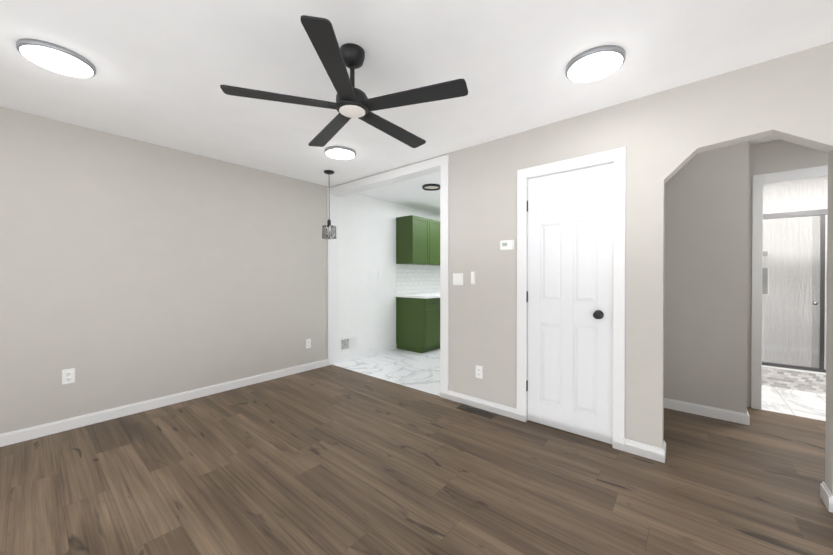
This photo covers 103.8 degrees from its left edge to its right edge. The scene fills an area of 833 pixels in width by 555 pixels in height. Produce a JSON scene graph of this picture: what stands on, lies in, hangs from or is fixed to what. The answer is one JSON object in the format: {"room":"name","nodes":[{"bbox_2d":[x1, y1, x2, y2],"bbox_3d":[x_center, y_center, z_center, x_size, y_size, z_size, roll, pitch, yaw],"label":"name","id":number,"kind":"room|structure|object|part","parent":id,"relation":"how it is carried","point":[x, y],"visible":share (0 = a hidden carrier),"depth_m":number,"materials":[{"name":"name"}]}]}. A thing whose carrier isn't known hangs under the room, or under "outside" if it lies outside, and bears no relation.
{"room":"living room","nodes":[
{"label":"living room","id":0,"kind":"room"},
{"bbox_2d":[0,107,439,433],"bbox_3d":[-1.383,-0.019,4.349,0.120,2.440,8.740,0,1,40],"label":"wall","id":1,"kind":"structure","parent":0,"point":[132,271],"depth_m":3.03,"materials":[{"name":"beige paint"}]},
{"bbox_2d":[62,368,74,384],"bbox_3d":[-2.770,0.786,2.603,0.009,0.115,0.070,0,1,40],"label":"electrical outlet","id":2,"kind":"object","parent":1,"relation":"attached to","point":[68,376],"visible":1,"depth_m":2.60,"materials":[{"name":"white plastic"}]},
{"bbox_2d":[0,359,327,446],"bbox_3d":[-2.628,1.167,2.770,0.014,0.088,4.408,0,1,40],"label":"baseboard","id":3,"kind":"structure","parent":1,"relation":"attached to","point":[17,436],"depth_m":2.93,"materials":[{"name":"white wood"}]},
{"bbox_2d":[306,339,310,347],"bbox_3d":[-1.400,0.856,4.234,0.009,0.115,0.070,0,1,40],"label":"electrical outlet","id":4,"kind":"object","parent":1,"relation":"attached to","point":[308,343],"visible":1,"depth_m":4.23,"materials":[{"name":"white plastic"}]},
{"bbox_2d":[340,335,356,350],"bbox_3d":[-0.977,0.953,4.736,0.013,0.186,0.305,0,1,40],"label":"air vent","id":5,"kind":"object","parent":1,"relation":"in","point":[348,343],"visible":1,"depth_m":4.73,"materials":[{"name":"white metal"}]},
{"bbox_2d":[339,343,396,362],"bbox_3d":[-0.716,1.152,5.047,0.014,0.088,1.165,0,1,40],"label":"baseboard","id":6,"kind":"structure","parent":1,"relation":"attached to","point":[347,357],"depth_m":4.99,"materials":[{"name":"white wood"}]},
{"bbox_2d":[396,215,431,264],"bbox_3d":[-0.040,-0.618,5.564,0.364,0.780,0.509,0,1,40],"label":"upper cabinet","id":7,"kind":"object","parent":1,"relation":"attached to","point":[417,240],"depth_m":5.40,"materials":[{"name":"green wood"}]},
{"bbox_2d":[396,264,439,294],"bbox_3d":[0.529,0.024,6.525,0.008,0.511,2.705,0,1,40],"label":"backsplash","id":8,"kind":"structure","parent":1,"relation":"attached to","point":[410,279],"depth_m":5.91,"materials":[{"name":"tile"}]},
{"bbox_2d":[432,220,439,265],"bbox_3d":[0.230,-0.620,5.886,0.364,0.780,0.568,0,1,40],"label":"upper cabinet","id":9,"kind":"object","parent":1,"relation":"attached to","point":[435,224],"depth_m":5.75,"materials":[{"name":"green wood"}]},
{"bbox_2d":[332,348,439,395],"bbox_3d":[0.877,1.244,5.397,2.003,0.100,4.000,0,1,40],"label":"floor","id":10,"kind":"structure","parent":0,"point":[417,371],"depth_m":4.36,"materials":[{"name":"tile"}]},
{"bbox_2d":[396,296,439,352],"bbox_3d":[0.065,0.760,5.486,0.638,0.864,0.509,0,1,40],"label":"base cabinet","id":11,"kind":"object","parent":10,"relation":"on","point":[417,322],"depth_m":5.27,"materials":[{"name":"green wood"}]},
{"bbox_2d":[404,292,439,299],"bbox_3d":[0.776,0.302,6.309,0.664,0.038,2.720,0,1,40],"label":"countertop","id":12,"kind":"structure","parent":11,"relation":"on","point":[431,295],"depth_m":5.26,"materials":[{"name":"white stone"}]},
{"bbox_2d":[0,365,832,554],"bbox_3d":[0.006,1.269,1.643,5.500,0.100,6.130,0,1,40],"label":"floor","id":13,"kind":"structure","parent":0,"point":[331,460],"depth_m":1.93,"materials":[{"name":"brown wood"}]},
{"bbox_2d":[456,404,496,418],"bbox_3d":[0.538,1.206,2.952,0.360,0.008,0.110,0,1,40],"label":"floor vent","id":14,"kind":"object","parent":13,"relation":"in","point":[483,413],"visible":1,"depth_m":2.94,"materials":[{"name":"brown metal"}]},
{"bbox_2d":[664,398,749,425],"bbox_3d":[2.491,1.167,2.882,0.629,0.088,0.014,0,1,40],"label":"baseboard","id":15,"kind":"structure","parent":13,"relation":"on","point":[727,415],"depth_m":2.84,"materials":[{"name":"white wood"}]},
{"bbox_2d":[0,0,832,213],"bbox_3d":[0.769,-1.277,2.533,5.740,0.100,8.740,0,1,40],"label":"ceiling","id":16,"kind":"structure","parent":0,"point":[165,69],"depth_m":1.87,"materials":[{"name":"white paint"}]},
{"bbox_2d":[16,38,95,77],"bbox_3d":[-1.993,-1.208,1.819,0.300,0.028,0.300,0,1,40],"label":"ceiling light","id":17,"kind":"object","parent":16,"relation":"in","point":[56,58],"visible":0.98,"depth_m":1.78,"materials":[{"name":"grey plastic"}]},
{"bbox_2d":[322,170,335,238],"bbox_3d":[-1.020,-0.846,3.815,0.164,0.780,0.164,0,1,40],"label":"pendant light","id":18,"kind":"object","parent":16,"relation":"hanging from","point":[329,227],"visible":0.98,"depth_m":3.78,"materials":[{"name":"black"}]},
{"bbox_3d":[-1.020,-0.528,3.817,0.164,0.145,0.164,0,1,40],"label":"lamp shade","id":19,"kind":"part","parent":18,"relation":"part of","materials":[{"name":"clear glass"}]},
{"bbox_2d":[325,146,355,159],"bbox_3d":[-0.745,-1.218,3.203,0.300,0.028,0.300,0,1,40],"label":"recessed light","id":20,"kind":"object","parent":16,"relation":"in","point":[340,152],"visible":1,"depth_m":3.15,"materials":[{"name":"white plastic"}]},
{"bbox_2d":[220,15,467,147],"bbox_3d":[-0.329,-1.059,1.808,1.210,0.327,1.173,0,1,40],"label":"ceiling fan","id":21,"kind":"object","parent":16,"relation":"hanging from","point":[352,101],"visible":1,"depth_m":1.67,"materials":[{"name":"black metal"}]},
{"bbox_2d":[422,184,439,190],"bbox_3d":[0.204,-1.225,4.434,0.250,0.030,0.250,0,1,40],"label":"recessed light","id":22,"kind":"object","parent":16,"relation":"in","point":[430,187],"visible":0.96,"depth_m":4.44,"materials":[{"name":"black"}]},
{"bbox_2d":[566,45,625,82],"bbox_3d":[1.017,-1.209,1.868,0.300,0.028,0.300,0,1,40],"label":"light","id":23,"kind":"object","parent":16,"relation":"in","point":[595,64],"visible":1,"depth_m":1.83,"materials":[{"name":"grey plastic"}]},
{"bbox_2d":[331,42,832,494],"bbox_3d":[0.968,-0.009,2.779,5.500,2.440,0.120,0,1,40],"label":"wall","id":24,"kind":"structure","parent":0,"point":[663,137],"depth_m":2.24,"materials":[{"name":"beige paint"}]},
{"bbox_2d":[327,154,448,398],"bbox_3d":[-0.403,-0.008,3.902,1.956,2.424,0.200,0,1,40],"label":"trim","id":25,"kind":"structure","parent":24,"relation":"attached to","point":[440,164],"depth_m":3.66,"materials":[{"name":"white wood"}]},
{"bbox_2d":[453,273,462,284],"bbox_3d":[0.402,0.017,3.170,0.116,0.115,0.011,0,1,40],"label":"light switch","id":26,"kind":"object","parent":24,"relation":"attached to","point":[457,278],"visible":1,"depth_m":3.17,"materials":[{"name":"white plastic"}]},
{"bbox_2d":[471,272,475,283],"bbox_3d":[0.528,0.004,3.057,0.048,0.120,0.020,0,1,40],"label":"switch","id":27,"kind":"object","parent":24,"relation":"attached to","point":[473,277],"visible":1,"depth_m":3.05,"materials":[{"name":"white plastic"}]},
{"bbox_2d":[476,365,482,378],"bbox_3d":[0.579,0.875,3.027,0.070,0.115,0.009,0,1,40],"label":"electrical outlet","id":28,"kind":"object","parent":24,"relation":"attached to","point":[479,371],"visible":1,"depth_m":3.02,"materials":[{"name":"white plastic"}]},
{"bbox_2d":[448,390,516,419],"bbox_3d":[0.588,1.166,3.019,0.707,0.088,0.014,0,1,40],"label":"baseboard","id":29,"kind":"structure","parent":24,"relation":"attached to","point":[507,411],"depth_m":2.99,"materials":[{"name":"white wood"}]},
{"bbox_2d":[500,240,513,249],"bbox_3d":[0.783,-0.283,2.837,0.120,0.084,0.026,0,1,40],"label":"thermostat","id":30,"kind":"object","parent":24,"relation":"attached to","point":[506,244],"visible":1,"depth_m":2.82,"materials":[{"name":"white plastic"}]},
{"bbox_2d":[528,163,613,443],"bbox_3d":[1.188,0.189,2.564,0.625,2.031,0.035,0,1,40],"label":"closet door","id":31,"kind":"structure","parent":24,"relation":"in","point":[570,293],"depth_m":2.53,"materials":[{"name":"white wood"}]},
{"bbox_2d":[526,201,603,390],"bbox_3d":[1.162,0.158,2.536,0.641,1.600,0.095,0,1,40],"label":"hardware piece","id":32,"kind":"object","parent":31,"relation":"attached to","point":[598,314],"visible":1,"depth_m":2.40,"materials":[{"name":"black metal"}]},
{"bbox_2d":[517,147,625,450],"bbox_3d":[1.195,0.152,2.578,0.782,2.122,0.138,0,1,40],"label":"door frame","id":33,"kind":"structure","parent":24,"relation":"attached to","point":[617,157],"depth_m":2.33,"materials":[{"name":"white wood"}]},
{"bbox_2d":[820,483,832,512],"bbox_3d":[2.585,1.177,1.361,1.109,0.088,0.044,0,1,40],"label":"baseboard","id":34,"kind":"structure","parent":24,"relation":"attached to","point":[826,496],"depth_m":1.73,"materials":[{"name":"white wood"}]},
{"bbox_2d":[664,141,748,413],"bbox_3d":[2.104,-0.015,3.620,2.152,2.440,0.630,0,1,40],"label":"wall block","id":35,"kind":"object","parent":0,"point":[706,281],"visible":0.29,"depth_m":2.84,"materials":[{"name":"beige paint"}]},
{"bbox_2d":[747,140,827,406],"bbox_3d":[3.607,-0.008,2.691,1.345,2.440,0.120,0,1,40],"label":"wall","id":36,"kind":"structure","parent":0,"point":[773,156],"depth_m":2.96,"materials":[{"name":"beige paint"}]},
{"bbox_2d":[751,165,827,409],"bbox_3d":[3.478,0.136,2.788,0.878,2.150,0.138,0,1,40],"label":"door frame","id":37,"kind":"structure","parent":36,"relation":"attached to","point":[760,181],"depth_m":2.99,"materials":[{"name":"white wood"}]},
{"bbox_2d":[761,385,825,420],"bbox_3d":[4.122,1.258,3.312,1.345,0.100,1.720,0,1,40],"label":"floor","id":38,"kind":"structure","parent":0,"point":[811,405],"depth_m":3.16,"materials":[{"name":"white tile"}]},
{"bbox_2d":[762,209,826,393],"bbox_3d":[4.220,0.249,3.422,1.345,1.915,0.116,0,1,40],"label":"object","id":39,"kind":"object","parent":38,"relation":"on","point":[799,378],"visible":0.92,"depth_m":3.48,"materials":[{"name":"tile"}]},
{"bbox_2d":[762,179,827,368],"bbox_3d":[4.668,-0.017,4.046,1.465,2.440,0.120,0,1,40],"label":"tiled wall","id":40,"kind":"structure","parent":0,"point":[800,196],"depth_m":4.01,"materials":[{"name":"white tile"}]},
{"bbox_2d":[762,250,768,294],"bbox_3d":[4.420,-0.061,4.170,0.109,0.569,0.008,0,1,40],"label":"shower niche","id":41,"kind":"object","parent":40,"relation":"attached to","point":[765,290],"depth_m":4.16,"materials":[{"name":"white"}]}
]}

